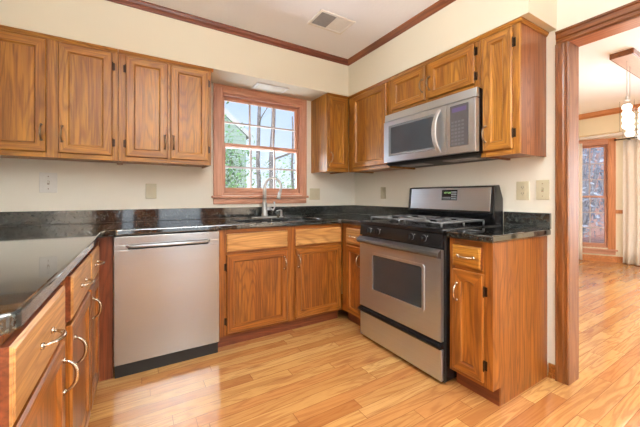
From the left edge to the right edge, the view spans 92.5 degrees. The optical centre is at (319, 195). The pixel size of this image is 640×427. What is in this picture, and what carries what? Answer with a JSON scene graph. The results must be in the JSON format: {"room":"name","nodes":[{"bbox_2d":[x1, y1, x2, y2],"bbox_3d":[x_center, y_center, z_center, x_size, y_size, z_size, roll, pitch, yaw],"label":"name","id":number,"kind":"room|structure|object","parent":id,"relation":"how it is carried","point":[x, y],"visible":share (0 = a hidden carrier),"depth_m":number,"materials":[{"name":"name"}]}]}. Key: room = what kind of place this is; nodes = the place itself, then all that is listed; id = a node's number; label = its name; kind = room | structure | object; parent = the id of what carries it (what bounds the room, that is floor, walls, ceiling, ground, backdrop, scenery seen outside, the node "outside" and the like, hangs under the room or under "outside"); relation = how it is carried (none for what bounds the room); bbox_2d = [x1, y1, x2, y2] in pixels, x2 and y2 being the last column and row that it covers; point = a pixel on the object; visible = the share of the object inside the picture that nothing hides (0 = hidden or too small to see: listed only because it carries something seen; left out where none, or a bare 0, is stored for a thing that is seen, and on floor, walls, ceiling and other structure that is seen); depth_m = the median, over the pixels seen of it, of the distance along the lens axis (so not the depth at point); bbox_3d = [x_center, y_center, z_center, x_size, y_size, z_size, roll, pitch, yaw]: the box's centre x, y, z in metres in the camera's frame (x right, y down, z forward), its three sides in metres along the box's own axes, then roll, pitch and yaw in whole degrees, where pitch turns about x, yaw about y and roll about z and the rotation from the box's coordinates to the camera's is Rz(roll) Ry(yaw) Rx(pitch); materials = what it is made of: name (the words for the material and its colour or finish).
{"room":"kitchen","nodes":[
{"label":"kitchen","id":0,"kind":"room"},
{"bbox_2d":[0,83,354,339],"bbox_3d":[-0.971,-0.130,2.832,3.140,2.497,0.120,0,0,-31],"label":"wall","id":1,"kind":"structure","parent":0,"point":[80,185],"depth_m":2.42,"materials":[{"name":"beige paint"}]},
{"bbox_2d":[39,172,56,192],"bbox_3d":[-1.929,-0.095,2.174,0.098,0.142,0.018,0,0,-31],"label":"light switch","id":2,"kind":"object","parent":1,"relation":"attached to","point":[47,181],"visible":1,"depth_m":2.17,"materials":[{"name":"white plastic"}]},
{"bbox_2d":[0,25,119,164],"bbox_3d":[-1.774,-0.629,2.051,0.714,0.770,0.376,0,0,-31],"label":"upper cabinet","id":3,"kind":"object","parent":1,"relation":"attached to","point":[59,95],"visible":0.99,"depth_m":1.95,"materials":[{"name":"brown wood"}]},
{"bbox_2d":[146,184,155,198],"bbox_3d":[-1.383,-0.040,2.508,0.078,0.122,0.008,0,0,-31],"label":"rocker switch","id":4,"kind":"object","parent":1,"relation":"attached to","point":[150,188],"visible":1,"depth_m":2.50,"materials":[{"name":"beige plastic"}]},
{"bbox_2d":[118,49,213,168],"bbox_3d":[-1.194,-0.629,2.401,0.635,0.770,0.376,0,0,-31],"label":"upper cabinet","id":5,"kind":"object","parent":1,"relation":"attached to","point":[164,105],"visible":1,"depth_m":2.25,"materials":[{"name":"brown wood"}]},
{"bbox_2d":[0,205,353,226],"bbox_3d":[-0.891,0.155,2.796,2.996,0.098,0.021,0,0,-31],"label":"backsplash","id":6,"kind":"structure","parent":1,"relation":"attached to","point":[21,218],"depth_m":2.48,"materials":[{"name":"black stone"}]},
{"bbox_2d":[211,83,308,203],"bbox_3d":[-0.576,-0.469,3.038,0.982,1.089,0.155,0,0,-31],"label":"window","id":7,"kind":"structure","parent":1,"relation":"in","point":[221,93],"depth_m":2.99,"materials":[{"name":"brown wood"}]},
{"bbox_2d":[309,188,319,199],"bbox_3d":[-0.056,-0.021,3.308,0.128,0.122,0.008,0,0,-31],"label":"rocker switch","id":8,"kind":"object","parent":1,"relation":"attached to","point":[314,193],"visible":1,"depth_m":3.30,"materials":[{"name":"beige plastic"}]},
{"bbox_2d":[311,93,347,173],"bbox_3d":[0.113,-0.629,3.191,0.258,0.770,0.380,0,0,-31],"label":"upper cabinet","id":9,"kind":"object","parent":1,"relation":"attached to","point":[329,112],"visible":1,"depth_m":3.09,"materials":[{"name":"brown wood"}]},
{"bbox_2d":[0,0,556,107],"bbox_3d":[-0.369,-1.197,1.950,3.020,0.363,2.012,0,0,-31],"label":"soffit","id":10,"kind":"structure","parent":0,"point":[236,61],"depth_m":2.27,"materials":[{"name":"beige paint"}]},
{"bbox_2d":[107,0,347,65],"bbox_3d":[-0.851,-1.353,2.422,2.681,0.052,0.030,0,0,-31],"label":"trim","id":11,"kind":"structure","parent":10,"relation":"attached to","point":[138,4],"depth_m":2.47,"materials":[{"name":"brown wood"}]},
{"bbox_2d":[251,82,288,93],"bbox_3d":[-0.472,-1.010,2.885,0.310,0.010,0.180,0,0,-31],"label":"soffit light","id":12,"kind":"object","parent":10,"relation":"attached to","point":[258,86],"visible":1,"depth_m":2.87,"materials":[{"name":"white plastic"}]},
{"bbox_2d":[254,84,284,93],"bbox_3d":[-0.472,-1.006,2.885,0.260,0.002,0.132,0,0,-31],"label":"diffuser","id":13,"kind":"object","parent":12,"relation":"attached to","point":[262,87],"depth_m":2.86,"materials":[{"name":"beige plastic"}]},
{"bbox_2d":[348,0,455,65],"bbox_3d":[0.710,-1.353,2.402,0.030,0.052,1.672,0,0,-31],"label":"trim","id":14,"kind":"structure","parent":10,"relation":"attached to","point":[440,4],"depth_m":2.47,"materials":[{"name":"brown wood"}]},
{"bbox_2d":[88,260,639,426],"bbox_3d":[2.853,1.148,1.564,8.500,0.060,6.600,0,0,-31],"label":"floor","id":15,"kind":"structure","parent":0,"point":[328,373],"depth_m":1.78,"materials":[{"name":"brown wood"}]},
{"bbox_2d":[0,284,78,426],"bbox_3d":[-0.921,0.680,0.614,0.654,0.876,0.503,0,0,-30],"label":"base cabinet","id":16,"kind":"object","parent":15,"relation":"on","point":[33,359],"visible":0.87,"depth_m":0.68,"materials":[{"name":"brown wood"}]},
{"bbox_2d":[0,214,397,335],"bbox_3d":[-0.331,0.223,1.886,3.016,0.038,2.159,0,0,-31],"label":"countertop","id":17,"kind":"structure","parent":16,"relation":"on","point":[35,260],"depth_m":1.29,"materials":[{"name":"black stone"}]},
{"bbox_2d":[252,177,281,217],"bbox_3d":[-0.501,0.010,2.893,0.277,0.387,0.110,0,0,-31],"label":"faucet","id":18,"kind":"object","parent":17,"relation":"on","point":[265,208],"visible":0.98,"depth_m":2.90,"materials":[{"name":"silver metal"}]},
{"bbox_2d":[61,255,94,426],"bbox_3d":[-1.176,0.680,1.048,0.654,0.876,0.498,0,0,-30],"label":"base cabinet","id":19,"kind":"object","parent":15,"relation":"on","point":[77,284],"visible":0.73,"depth_m":1.14,"materials":[{"name":"brown wood"}]},
{"bbox_2d":[87,243,104,408],"bbox_3d":[-1.427,0.680,1.476,0.654,0.876,0.488,0,0,-30],"label":"base cabinet","id":20,"kind":"object","parent":15,"relation":"on","point":[96,305],"visible":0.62,"depth_m":1.57,"materials":[{"name":"brown wood"}]},
{"bbox_2d":[99,236,112,381],"bbox_3d":[-1.306,0.682,1.871,0.070,0.872,0.020,0,0,-31],"label":"cabinet filler","id":21,"kind":"object","parent":15,"relation":"on","point":[105,244],"visible":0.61,"depth_m":1.86,"materials":[{"name":"red wood"}]},
{"bbox_2d":[114,230,218,378],"bbox_3d":[-1.130,0.682,2.260,0.623,0.872,0.631,0,0,-31],"label":"dishwasher","id":22,"kind":"object","parent":15,"relation":"on","point":[166,285],"visible":0.99,"depth_m":2.00,"materials":[{"name":"silver metal"}]},
{"bbox_2d":[218,223,341,347],"bbox_3d":[-0.404,0.682,2.705,1.074,0.872,0.653,0,0,-31],"label":"base cabinet","id":23,"kind":"object","parent":15,"relation":"on","point":[278,279],"visible":0.96,"depth_m":2.42,"materials":[{"name":"brown wood"}]},
{"bbox_2d":[342,223,361,325],"bbox_3d":[0.512,0.682,2.751,0.654,0.872,0.320,0,0,-31],"label":"base cabinet","id":24,"kind":"object","parent":15,"relation":"on","point":[350,246],"visible":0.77,"depth_m":2.62,"materials":[{"name":"brown wood"}]},
{"bbox_2d":[356,185,502,382],"bbox_3d":[0.778,0.521,2.270,0.695,1.195,0.762,0,0,-31],"label":"gas range","id":25,"kind":"object","parent":15,"relation":"on","point":[404,307],"visible":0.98,"depth_m":2.08,"materials":[{"name":"silver metal"}]},
{"bbox_2d":[360,219,497,233],"bbox_3d":[0.768,0.209,2.264,0.588,0.026,0.762,0,0,-31],"label":"cooktop","id":26,"kind":"object","parent":25,"relation":"in","point":[411,227],"depth_m":2.08,"materials":[{"name":"black metal"}]},
{"bbox_2d":[450,236,546,406],"bbox_3d":[1.062,0.682,1.839,0.654,0.872,0.255,0,0,-31],"label":"base cabinet","id":27,"kind":"object","parent":15,"relation":"on","point":[498,291],"visible":0.94,"depth_m":1.70,"materials":[{"name":"brown wood"}]},
{"bbox_2d":[446,226,550,242],"bbox_3d":[1.081,0.223,1.842,0.643,0.038,0.276,0,0,-31],"label":"countertop","id":28,"kind":"structure","parent":27,"relation":"on","point":[496,234],"depth_m":1.73,"materials":[{"name":"black stone"}]},
{"bbox_2d":[142,0,639,114],"bbox_3d":[2.879,-1.439,1.580,8.440,0.120,6.600,0,0,-31],"label":"ceiling","id":29,"kind":"structure","parent":0,"point":[603,83],"depth_m":2.52,"materials":[{"name":"white paint"}]},
{"bbox_2d":[307,9,355,33],"bbox_3d":[0.091,-1.375,2.430,0.320,0.008,0.216,0,0,-31],"label":"ceiling vent","id":30,"kind":"object","parent":29,"relation":"in","point":[325,20],"visible":1,"depth_m":2.42,"materials":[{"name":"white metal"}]},
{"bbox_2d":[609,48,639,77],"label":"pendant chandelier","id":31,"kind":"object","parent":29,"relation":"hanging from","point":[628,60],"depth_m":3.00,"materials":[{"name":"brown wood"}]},
{"bbox_2d":[619,95,639,138],"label":"pendant chandelier","id":32,"kind":"object","parent":29,"relation":"hanging from","point":[628,121],"depth_m":3.00,"materials":[{"name":"white glass"}]},
{"bbox_2d":[355,0,634,374],"bbox_3d":[2.051,-0.130,0.976,0.120,2.497,6.420,0,0,-31],"label":"wall","id":33,"kind":"structure","parent":0,"point":[504,173],"depth_m":2.03,"materials":[{"name":"beige paint"}]},
{"bbox_2d":[348,78,414,172],"bbox_3d":[0.575,-0.629,2.969,0.338,0.770,0.588,0,0,-31],"label":"upper cabinet","id":34,"kind":"object","parent":33,"relation":"attached to","point":[368,108],"visible":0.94,"depth_m":2.87,"materials":[{"name":"brown wood"}]},
{"bbox_2d":[354,205,409,215],"bbox_3d":[0.637,0.155,3.183,0.021,0.098,0.936,0,0,-31],"label":"backsplash","id":35,"kind":"structure","parent":33,"relation":"attached to","point":[358,209],"depth_m":3.18,"materials":[{"name":"black stone"}]},
{"bbox_2d":[381,187,385,198],"bbox_3d":[0.653,-0.032,3.170,0.008,0.122,0.075,0,0,-31],"label":"rocker switch","id":36,"kind":"object","parent":33,"relation":"attached to","point":[383,189],"visible":1,"depth_m":3.16,"materials":[{"name":"beige plastic"}]},
{"bbox_2d":[389,36,480,113],"bbox_3d":[0.921,-0.854,2.359,0.376,0.320,0.808,0,0,-31],"label":"upper cabinet","id":37,"kind":"object","parent":33,"relation":"attached to","point":[457,69],"visible":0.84,"depth_m":2.20,"materials":[{"name":"brown wood"}]},
{"bbox_2d":[384,87,497,167],"bbox_3d":[0.895,-0.464,2.325,0.434,0.428,0.812,0,0,-31],"label":"microwave","id":38,"kind":"object","parent":37,"relation":"attached to","point":[446,130],"visible":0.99,"depth_m":2.13,"materials":[{"name":"silver metal"}]},
{"bbox_2d":[479,16,548,160],"bbox_3d":[1.194,-0.629,1.905,0.376,0.770,0.245,0,0,-31],"label":"upper cabinet","id":39,"kind":"object","parent":33,"relation":"attached to","point":[513,53],"visible":1,"depth_m":1.82,"materials":[{"name":"brown wood"}]},
{"bbox_2d":[516,181,528,199],"bbox_3d":[1.342,-0.035,2.029,0.007,0.124,0.078,0,0,-31],"label":"wall outlet","id":40,"kind":"object","parent":33,"relation":"attached to","point":[522,187],"visible":1,"depth_m":2.03,"materials":[{"name":"beige plastic"}]},
{"bbox_2d":[504,211,550,228],"bbox_3d":[1.349,0.155,2.003,0.021,0.098,0.276,0,0,-31],"label":"backsplash","id":41,"kind":"structure","parent":33,"relation":"attached to","point":[519,219],"depth_m":1.98,"materials":[{"name":"black stone"}]},
{"bbox_2d":[536,180,548,199],"bbox_3d":[1.397,-0.039,1.927,0.018,0.124,0.074,0,0,-31],"label":"light switch","id":42,"kind":"object","parent":33,"relation":"attached to","point":[542,186],"visible":1,"depth_m":1.93,"materials":[{"name":"beige plastic"}]},
{"bbox_2d":[548,363,554,378],"bbox_3d":[1.425,1.076,1.880,0.020,0.085,0.040,0,0,-31],"label":"baseboard","id":43,"kind":"structure","parent":33,"relation":"attached to","point":[551,367],"depth_m":1.88,"materials":[{"name":"brown wood"}]},
{"bbox_2d":[555,41,569,385],"bbox_3d":[1.709,0.102,1.404,0.024,2.031,1.067,0,0,-31],"label":"trim","id":44,"kind":"structure","parent":33,"relation":"attached to","point":[562,51],"depth_m":1.83,"materials":[{"name":"brown wood"}]},
{"bbox_2d":[570,42,578,384],"bbox_3d":[1.770,0.103,1.446,0.126,2.031,0.956,0,0,-31],"label":"trim","id":45,"kind":"structure","parent":33,"relation":"attached to","point":[574,50],"depth_m":1.84,"materials":[{"name":"brown wood"}]},
{"bbox_2d":[555,0,639,46],"bbox_3d":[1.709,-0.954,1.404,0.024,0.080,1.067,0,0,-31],"label":"trim","id":46,"kind":"structure","parent":33,"relation":"attached to","point":[629,11],"depth_m":1.68,"materials":[{"name":"brown wood"}]},
{"bbox_2d":[582,137,627,256],"bbox_3d":[4.726,0.071,5.367,0.946,2.095,0.100,0,0,30],"label":"wall","id":47,"kind":"structure","parent":0,"point":[619,143],"depth_m":5.14,"materials":[{"name":"paint"}]},
{"bbox_2d":[579,138,617,254],"bbox_3d":[4.713,0.008,5.341,0.680,1.970,0.140,0,0,30],"label":"window","id":48,"kind":"structure","parent":47,"relation":"in","point":[609,145],"depth_m":5.21,"materials":[{"name":"brown wood"}]},
{"bbox_2d":[579,144,581,259],"bbox_3d":[4.470,0.097,5.378,0.212,2.018,0.043,0,0,31],"label":"curtain","id":49,"kind":"object","parent":48,"relation":"hanging from","point":[580,145],"visible":0.2,"depth_m":5.33,"materials":[{"name":"white fabric"}]},
{"bbox_2d":[579,254,622,262],"bbox_3d":[4.718,1.068,5.305,0.896,0.100,0.017,0,0,31],"label":"baseboard","id":50,"kind":"structure","parent":47,"relation":"attached to","point":[615,259],"depth_m":5.23,"materials":[{"name":"brown wood"}]},
{"bbox_2d":[579,130,638,139],"bbox_3d":[5.694,-0.997,4.037,0.680,0.040,4.100,0,0,-31],"label":"ceiling","id":51,"kind":"structure","parent":0,"point":[619,134],"depth_m":5.06,"materials":[{"name":"beige paint"}]},
{"bbox_2d":[579,110,639,137],"bbox_3d":[5.688,-0.130,3.273,0.120,2.497,6.600,0,0,-31],"label":"wall","id":52,"kind":"structure","parent":0,"point":[608,124],"depth_m":4.98,"materials":[{"name":"paint"}]},
{"bbox_2d":[579,104,639,119],"bbox_3d":[5.615,-1.338,3.218,0.060,0.082,6.380,0,0,-31],"label":"trim","id":53,"kind":"structure","parent":52,"relation":"attached to","point":[614,110],"depth_m":4.93,"materials":[{"name":"brown wood"}]},
{"bbox_3d":[5.777,0.071,3.590,0.600,2.095,3.250,0,0,-31],"label":"wall","id":54,"kind":"structure","parent":0,"visible":0},
{"bbox_2d":[614,137,637,140],"bbox_3d":[5.580,-0.932,4.131,0.175,0.030,2.380,0,0,-31],"label":"curtain rod","id":55,"kind":"object","parent":54,"relation":"attached to","point":[632,137],"visible":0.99,"depth_m":5.01,"materials":[{"name":"brown metal"}]},
{"bbox_2d":[623,139,639,265],"bbox_3d":[5.205,0.097,4.692,0.066,2.018,0.832,0,0,-31],"label":"curtain","id":56,"kind":"object","parent":55,"relation":"hanging from","point":[631,148],"visible":1,"depth_m":4.96,"materials":[{"name":"white fabric"}]},
{"label":"outside","id":57,"kind":"structure","parent":0,"visible":0},
{"bbox_3d":[-21.606,1.718,16.856,36.000,0.100,44.550,0,0,-31],"label":"lawn","id":58,"kind":"structure","parent":57,"visible":0},
{"bbox_2d":[225,149,243,187],"bbox_3d":[-3.523,-0.129,9.844,2.178,3.602,1.694,0,0,-31],"label":"tree","id":59,"kind":"object","parent":58,"relation":"on","point":[232,152],"visible":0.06,"depth_m":10.13,"materials":[{"name":"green plant"}]},
{"bbox_2d":[224,108,251,187],"bbox_3d":[-7.973,-2.047,13.282,7.860,7.430,7.350,0,0,-31],"label":"neighbor house","id":60,"kind":"structure","parent":58,"relation":"on","point":[245,133],"depth_m":11.88,"materials":[{"name":"green"}]},
{"bbox_2d":[224,101,255,187],"bbox_3d":[-2.846,-1.081,7.921,2.091,5.502,2.483,0,0,24],"label":"tree","id":61,"kind":"object","parent":58,"relation":"on","point":[248,151],"visible":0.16,"depth_m":8.21,"materials":[{"name":"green plant"}]},
{"bbox_2d":[256,106,266,187],"bbox_3d":[-1.087,-1.582,6.402,0.122,6.501,1.462,0,0,-28],"label":"tree","id":62,"kind":"object","parent":58,"relation":"on","point":[259,116],"visible":0.25,"depth_m":6.96,"materials":[{"name":"grey plant"}]},
{"bbox_2d":[256,116,295,188],"bbox_3d":[-0.964,-0.581,10.912,2.754,4.504,1.968,0,0,-31],"label":"tree","id":63,"kind":"object","parent":58,"relation":"on","point":[291,158],"visible":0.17,"depth_m":10.89,"materials":[{"name":"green plant"}]},
{"bbox_2d":[269,109,290,187],"bbox_3d":[-0.330,-1.582,6.819,1.605,6.502,0.717,0,0,-9],"label":"tree","id":64,"kind":"object","parent":58,"relation":"on","point":[270,152],"visible":0.23,"depth_m":6.55,"materials":[{"name":"grey plant"}]},
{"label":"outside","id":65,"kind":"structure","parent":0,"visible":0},
{"bbox_2d":[582,234,603,242],"bbox_3d":[18.370,1.718,23.181,38.999,0.100,75.000,0,0,-31],"label":"ground leaves","id":66,"kind":"structure","parent":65,"point":[599,238],"depth_m":11.75,"materials":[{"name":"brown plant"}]},
{"bbox_2d":[582,147,603,237],"bbox_3d":[8.695,-0.823,10.335,3.019,5.000,3.079,0,0,-31],"label":"bare shrub","id":67,"kind":"object","parent":66,"relation":"on","point":[585,186],"visible":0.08,"depth_m":9.91,"materials":[{"name":"grey plant"}]},
{"bbox_2d":[583,148,603,237],"bbox_3d":[10.906,-2.032,16.579,5.800,7.400,7.800,0,0,-31],"label":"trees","id":68,"kind":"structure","parent":66,"relation":"on","point":[597,230],"depth_m":13.04,"materials":[{"name":"plant"}]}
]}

